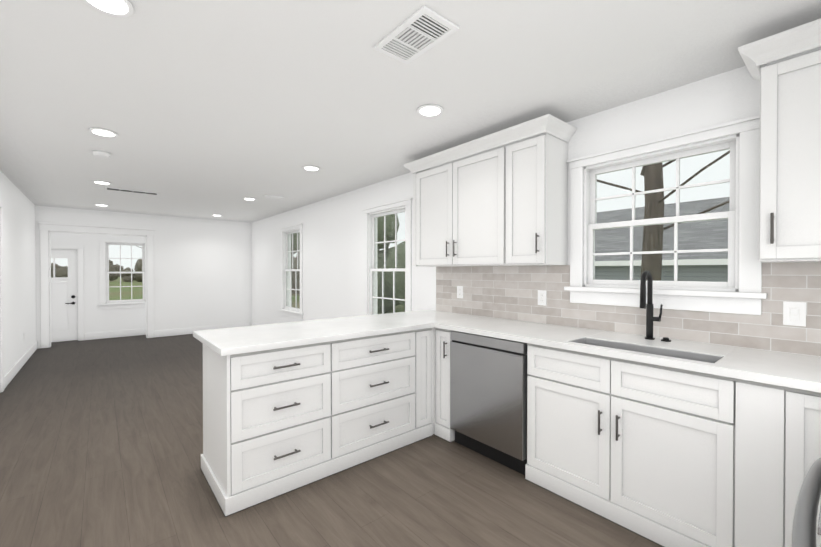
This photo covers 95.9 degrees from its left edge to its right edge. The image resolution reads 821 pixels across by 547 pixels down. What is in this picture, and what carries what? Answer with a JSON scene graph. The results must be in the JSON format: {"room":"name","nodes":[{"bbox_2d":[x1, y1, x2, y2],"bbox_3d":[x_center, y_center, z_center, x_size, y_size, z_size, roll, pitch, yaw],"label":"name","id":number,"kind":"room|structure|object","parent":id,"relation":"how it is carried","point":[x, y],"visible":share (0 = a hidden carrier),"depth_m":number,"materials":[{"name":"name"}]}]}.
{"room":"kitchen","nodes":[
{"label":"kitchen","id":0,"kind":"room"},
{"bbox_2d":[0,171,35,375],"bbox_3d":[-3.351,0.089,2.566,0.150,2.448,9.970,0,1,-40],"label":"wall","id":1,"kind":"structure","parent":0,"point":[19,270],"depth_m":4.84,"materials":[{"name":"paint"}]},
{"bbox_2d":[0,198,3,391],"bbox_3d":[-4.268,0.245,3.677,0.170,2.120,1.030,0,1,-40],"label":"door frame","id":2,"kind":"structure","parent":1,"relation":"attached to","point":[1,309],"depth_m":4.06,"materials":[{"name":"paint"}]},
{"bbox_2d":[4,341,38,388],"bbox_3d":[-5.465,1.227,5.236,0.030,0.135,2.875,0,1,-40],"label":"baseboard","id":3,"kind":"structure","parent":1,"relation":"attached to","point":[11,373],"depth_m":4.94,"materials":[{"name":"paint"}]},
{"bbox_2d":[35,205,251,340],"bbox_3d":[-5.544,0.054,7.461,4.300,2.448,0.650,0,1,-40],"label":"wall","id":4,"kind":"structure","parent":0,"point":[203,267],"depth_m":7.65,"materials":[{"name":"paint"}]},
{"bbox_2d":[51,244,83,341],"bbox_3d":[-6.683,0.372,6.814,1.000,1.819,0.161,0,1,-40],"label":"entry door","id":5,"kind":"structure","parent":4,"relation":"in","point":[67,308],"depth_m":6.98,"materials":[{"name":"paint"}]},
{"bbox_2d":[37,222,154,347],"bbox_3d":[-5.776,0.200,6.914,1.660,2.165,0.192,0,1,-40],"label":"door frame","id":6,"kind":"structure","parent":4,"relation":"attached to","point":[46,229],"depth_m":6.60,"materials":[{"name":"paint"}]},
{"bbox_2d":[84,328,145,339],"bbox_3d":[-5.797,1.210,7.474,1.185,0.135,0.017,0,1,-40],"label":"baseboard","id":7,"kind":"structure","parent":4,"relation":"attached to","point":[132,332],"depth_m":7.38,"materials":[{"name":"paint"}]},
{"bbox_2d":[98,239,145,308],"bbox_3d":[-5.792,0.011,7.540,0.880,1.378,0.190,0,1,-40],"label":"window","id":8,"kind":"structure","parent":4,"relation":"in","point":[106,302],"depth_m":7.42,"materials":[{"name":"paint"}]},
{"bbox_2d":[154,322,250,337],"bbox_3d":[-4.413,1.207,7.982,1.850,0.135,0.017,0,1,-40],"label":"baseboard","id":9,"kind":"structure","parent":4,"relation":"attached to","point":[182,331],"depth_m":7.78,"materials":[{"name":"paint"}]},
{"bbox_2d":[0,334,661,546],"bbox_3d":[-2.504,1.336,3.612,4.900,0.060,10.470,0,1,-40],"label":"floor","id":10,"kind":"structure","parent":0,"point":[101,442],"depth_m":2.29,"materials":[{"name":"brown wood"}]},
{"bbox_2d":[201,342,328,516],"bbox_3d":[-0.958,0.876,2.458,0.630,0.876,0.620,0,1,-40],"label":"base cabinet","id":11,"kind":"object","parent":10,"relation":"on","point":[278,422],"depth_m":2.19,"materials":[{"name":"paint"}]},
{"bbox_2d":[329,330,416,475],"bbox_3d":[-0.414,0.873,2.907,0.780,0.876,0.610,0,1,-40],"label":"base cabinet","id":12,"kind":"object","parent":10,"relation":"on","point":[373,379],"depth_m":2.62,"materials":[{"name":"paint"}]},
{"bbox_2d":[193,314,432,355],"bbox_3d":[-0.669,0.417,2.761,1.538,0.037,0.782,0,1,-40],"label":"countertop","id":13,"kind":"structure","parent":12,"relation":"on","point":[246,339],"depth_m":2.55,"materials":[{"name":"stone"}]},
{"bbox_2d":[417,328,428,441],"bbox_3d":[-0.078,0.871,3.189,0.198,0.876,0.610,0,1,-40],"label":"base cabinet","id":14,"kind":"object","parent":10,"relation":"on","point":[422,334],"depth_m":2.95,"materials":[{"name":"paint"}]},
{"bbox_2d":[450,331,527,474],"bbox_3d":[0.738,0.878,2.800,0.610,0.868,0.649,0,1,-40],"label":"dishwasher","id":15,"kind":"object","parent":10,"relation":"on","point":[488,397],"visible":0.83,"depth_m":2.56,"materials":[{"name":"silver metal"}]},
{"bbox_2d":[525,360,737,546],"bbox_3d":[1.297,0.986,2.172,0.598,0.660,1.015,0,1,-40],"label":"base cabinet","id":16,"kind":"object","parent":10,"relation":"on","point":[663,456],"depth_m":1.88,"materials":[{"name":"paint"}]},
{"bbox_2d":[710,375,777,546],"bbox_3d":[1.669,0.882,1.728,0.598,0.876,0.264,0,1,-40],"label":"base cabinet","id":17,"kind":"object","parent":10,"relation":"on","point":[751,405],"depth_m":1.54,"materials":[{"name":"paint"}]},
{"bbox_2d":[778,386,820,546],"bbox_3d":[1.777,0.882,1.599,0.598,0.876,0.180,0,1,-40],"label":"base cabinet","id":18,"kind":"object","parent":10,"relation":"on","point":[799,411],"depth_m":1.46,"materials":[{"name":"paint"}]},
{"bbox_2d":[386,310,820,392],"bbox_3d":[1.101,0.505,2.382,0.634,0.209,3.638,0,1,-40],"label":"countertop","id":19,"kind":"structure","parent":18,"relation":"on","point":[795,371],"depth_m":2.00,"materials":[{"name":"stone"}]},
{"bbox_2d":[639,270,670,341],"bbox_3d":[1.450,0.191,2.198,0.162,0.419,0.137,0,1,-40],"label":"faucet","id":20,"kind":"object","parent":19,"relation":"on","point":[648,307],"visible":1,"depth_m":2.25,"materials":[{"name":"black metal"}]},
{"bbox_2d":[792,458,820,546],"bbox_3d":[1.170,0.810,0.593,0.755,1.035,0.768,0,1,-40],"label":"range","id":21,"kind":"object","parent":10,"relation":"on","point":[804,522],"visible":1,"depth_m":0.83,"materials":[{"name":"silver metal"}]},
{"bbox_2d":[0,0,820,222],"bbox_3d":[-2.504,-1.192,3.594,4.900,0.100,10.470,0,1,-40],"label":"ceiling","id":22,"kind":"structure","parent":0,"point":[204,109],"depth_m":2.19,"materials":[{"name":"paint"}]},
{"bbox_2d":[92,150,110,157],"bbox_3d":[-2.914,-1.123,3.492,0.136,0.036,0.136,0,1,-40],"label":"smoke detector","id":23,"kind":"object","parent":22,"relation":"attached to","point":[99,153],"visible":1,"depth_m":3.46,"materials":[{"name":"white plastic"}]},
{"bbox_2d":[93,180,110,184],"bbox_3d":[-3.876,-1.143,4.655,0.176,0.014,0.176,0,1,-40],"label":"recessed light","id":24,"kind":"object","parent":22,"relation":"in","point":[101,182],"visible":1,"depth_m":4.62,"materials":[{"name":"white plastic"}]},
{"bbox_2d":[89,127,116,136],"bbox_3d":[-2.463,-1.130,2.969,0.176,0.014,0.176,0,1,-40],"label":"recessed light","id":25,"kind":"object","parent":22,"relation":"in","point":[103,132],"visible":0.98,"depth_m":2.95,"materials":[{"name":"white plastic"}]},
{"bbox_2d":[84,0,132,16],"bbox_3d":[-1.248,-1.120,1.521,0.176,0.014,0.176,0,1,-40],"label":"recessed light","id":26,"kind":"object","parent":22,"relation":"in","point":[121,8],"visible":0.96,"depth_m":1.54,"materials":[{"name":"white plastic"}]},
{"bbox_2d":[105,187,158,194],"bbox_3d":[-3.874,-1.147,5.166,0.600,0.012,0.150,0,1,-40],"label":"ceiling vent","id":27,"kind":"object","parent":22,"relation":"in","point":[128,190],"visible":1,"depth_m":5.15,"materials":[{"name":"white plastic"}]},
{"bbox_2d":[303,165,319,170],"bbox_3d":[-1.073,-1.138,4.004,0.176,0.014,0.176,0,1,-40],"label":"recessed light","id":28,"kind":"object","parent":22,"relation":"in","point":[311,168],"visible":0.96,"depth_m":3.99,"materials":[{"name":"white plastic"}]},
{"bbox_2d":[374,6,458,63],"bbox_3d":[0.019,-1.123,1.768,0.215,0.010,0.375,0,1,-40],"label":"ceiling vent","id":29,"kind":"object","parent":22,"relation":"in","point":[420,31],"visible":1,"depth_m":1.75,"materials":[{"name":"white plastic"}]},
{"bbox_2d":[417,104,442,116],"bbox_3d":[0.135,-1.127,2.564,0.176,0.014,0.176,0,1,-40],"label":"recessed light","id":30,"kind":"object","parent":22,"relation":"in","point":[428,110],"visible":0.98,"depth_m":2.54,"materials":[{"name":"white plastic"}]},
{"bbox_2d":[251,47,820,324],"bbox_3d":[-0.684,0.071,5.129,0.150,2.448,10.470,0,1,-40],"label":"wall","id":31,"kind":"structure","parent":0,"point":[332,257],"depth_m":4.69,"materials":[{"name":"paint"}]},
{"bbox_2d":[279,223,303,318],"bbox_3d":[-2.149,-0.035,6.829,0.190,1.662,1.040,0,1,-40],"label":"living room window","id":32,"kind":"structure","parent":31,"relation":"in","point":[287,309],"depth_m":6.92,"materials":[{"name":"paint"}]},
{"bbox_2d":[361,198,412,315],"bbox_3d":[-0.267,-0.019,4.584,0.190,1.662,1.040,0,1,-40],"label":"living room window","id":33,"kind":"structure","parent":31,"relation":"in","point":[370,270],"depth_m":4.68,"materials":[{"name":"paint"}]},
{"bbox_2d":[412,134,495,266],"bbox_3d":[0.516,-0.571,3.314,0.322,1.006,1.145,0,1,-40],"label":"upper cabinet","id":34,"kind":"object","parent":31,"relation":"attached to","point":[454,203],"depth_m":3.20,"materials":[{"name":"paint"}]},
{"bbox_2d":[496,114,571,265],"bbox_3d":[0.927,-0.567,2.823,0.322,1.006,0.397,0,1,-40],"label":"upper cabinet","id":35,"kind":"object","parent":31,"relation":"attached to","point":[507,205],"depth_m":2.69,"materials":[{"name":"paint"}]},
{"bbox_2d":[436,262,820,356],"bbox_3d":[1.395,0.179,2.528,0.006,0.482,3.509,0,1,-40],"label":"tile backsplash","id":36,"kind":"structure","parent":31,"relation":"attached to","point":[506,292],"depth_m":2.44,"materials":[{"name":"beige tile"}]},
{"bbox_2d":[457,286,462,297],"bbox_3d":[0.482,0.181,3.605,0.008,0.118,0.075,0,1,-40],"label":"outlet","id":37,"kind":"object","parent":36,"relation":"attached to","point":[459,291],"visible":1,"depth_m":3.60,"materials":[{"name":"white plastic"}]},
{"bbox_2d":[538,290,546,305],"bbox_3d":[1.043,0.194,2.936,0.008,0.118,0.075,0,1,-40],"label":"outlet","id":38,"kind":"object","parent":36,"relation":"attached to","point":[542,297],"visible":1,"depth_m":2.93,"materials":[{"name":"white plastic"}]},
{"bbox_2d":[783,301,805,326],"bbox_3d":[1.936,0.203,1.868,0.012,0.120,0.080,0,1,-40],"label":"light switch","id":39,"kind":"object","parent":36,"relation":"attached to","point":[794,313],"visible":1,"depth_m":1.87,"materials":[{"name":"white plastic"}]},
{"bbox_2d":[564,115,766,314],"bbox_3d":[1.565,-0.308,2.392,0.197,1.052,1.088,0,1,-40],"label":"kitchen window","id":40,"kind":"structure","parent":31,"relation":"in","point":[741,291],"depth_m":2.25,"materials":[{"name":"paint"}]},
{"bbox_2d":[738,18,820,261],"bbox_3d":[2.025,-0.558,1.463,0.388,1.006,1.054,0,1,-40],"label":"upper cabinet","id":41,"kind":"object","parent":31,"relation":"attached to","point":[790,170],"visible":1,"depth_m":1.66,"materials":[{"name":"paint"}]},
{"label":"outside","id":42,"kind":"structure","parent":0,"visible":0},
{"bbox_2d":[109,276,403,313],"bbox_3d":[-130.318,1.052,128.493,280.000,0.200,480.000,0,1,-40],"label":"ground","id":43,"kind":"structure","parent":42,"point":[137,290],"depth_m":30.72,"materials":[{"name":"green plant"}]},
{"bbox_2d":[51,259,141,281],"bbox_3d":[-50.948,-0.479,61.919,35.112,5.090,8.862,0,1,-40],"label":"treeline","id":44,"kind":"object","parent":43,"relation":"on","point":[112,276],"depth_m":62.38,"materials":[{"name":"green plant"}]},
{"bbox_2d":[291,233,299,293],"bbox_3d":[-15.428,-1.556,43.469,7.218,8.609,42.166,0,1,-34],"label":"trees","id":45,"kind":"object","parent":43,"relation":"on","point":[293,277],"depth_m":29.78,"materials":[{"name":"green plant"}]},
{"bbox_2d":[291,214,404,313],"bbox_3d":[-2.614,-0.933,19.091,4.461,6.519,13.476,0,0,-32],"label":"trees","id":46,"kind":"object","parent":43,"relation":"on","point":[391,256],"depth_m":14.55,"materials":[{"name":"green plant"}]},
{"bbox_2d":[595,197,729,281],"bbox_3d":[14.405,-0.493,10.358,8.700,4.600,21.700,0,1,-40],"label":"house","id":47,"kind":"structure","parent":43,"relation":"on","point":[708,231],"depth_m":12.48,"materials":[{"name":"grey"}]},
{"bbox_2d":[597,150,729,280],"bbox_3d":[4.319,-5.117,5.536,6.280,14.032,8.500,0,1,-40],"label":"trees","id":48,"kind":"object","parent":43,"relation":"on","point":[654,173],"depth_m":5.89,"materials":[{"name":"brown plant"}]}
]}

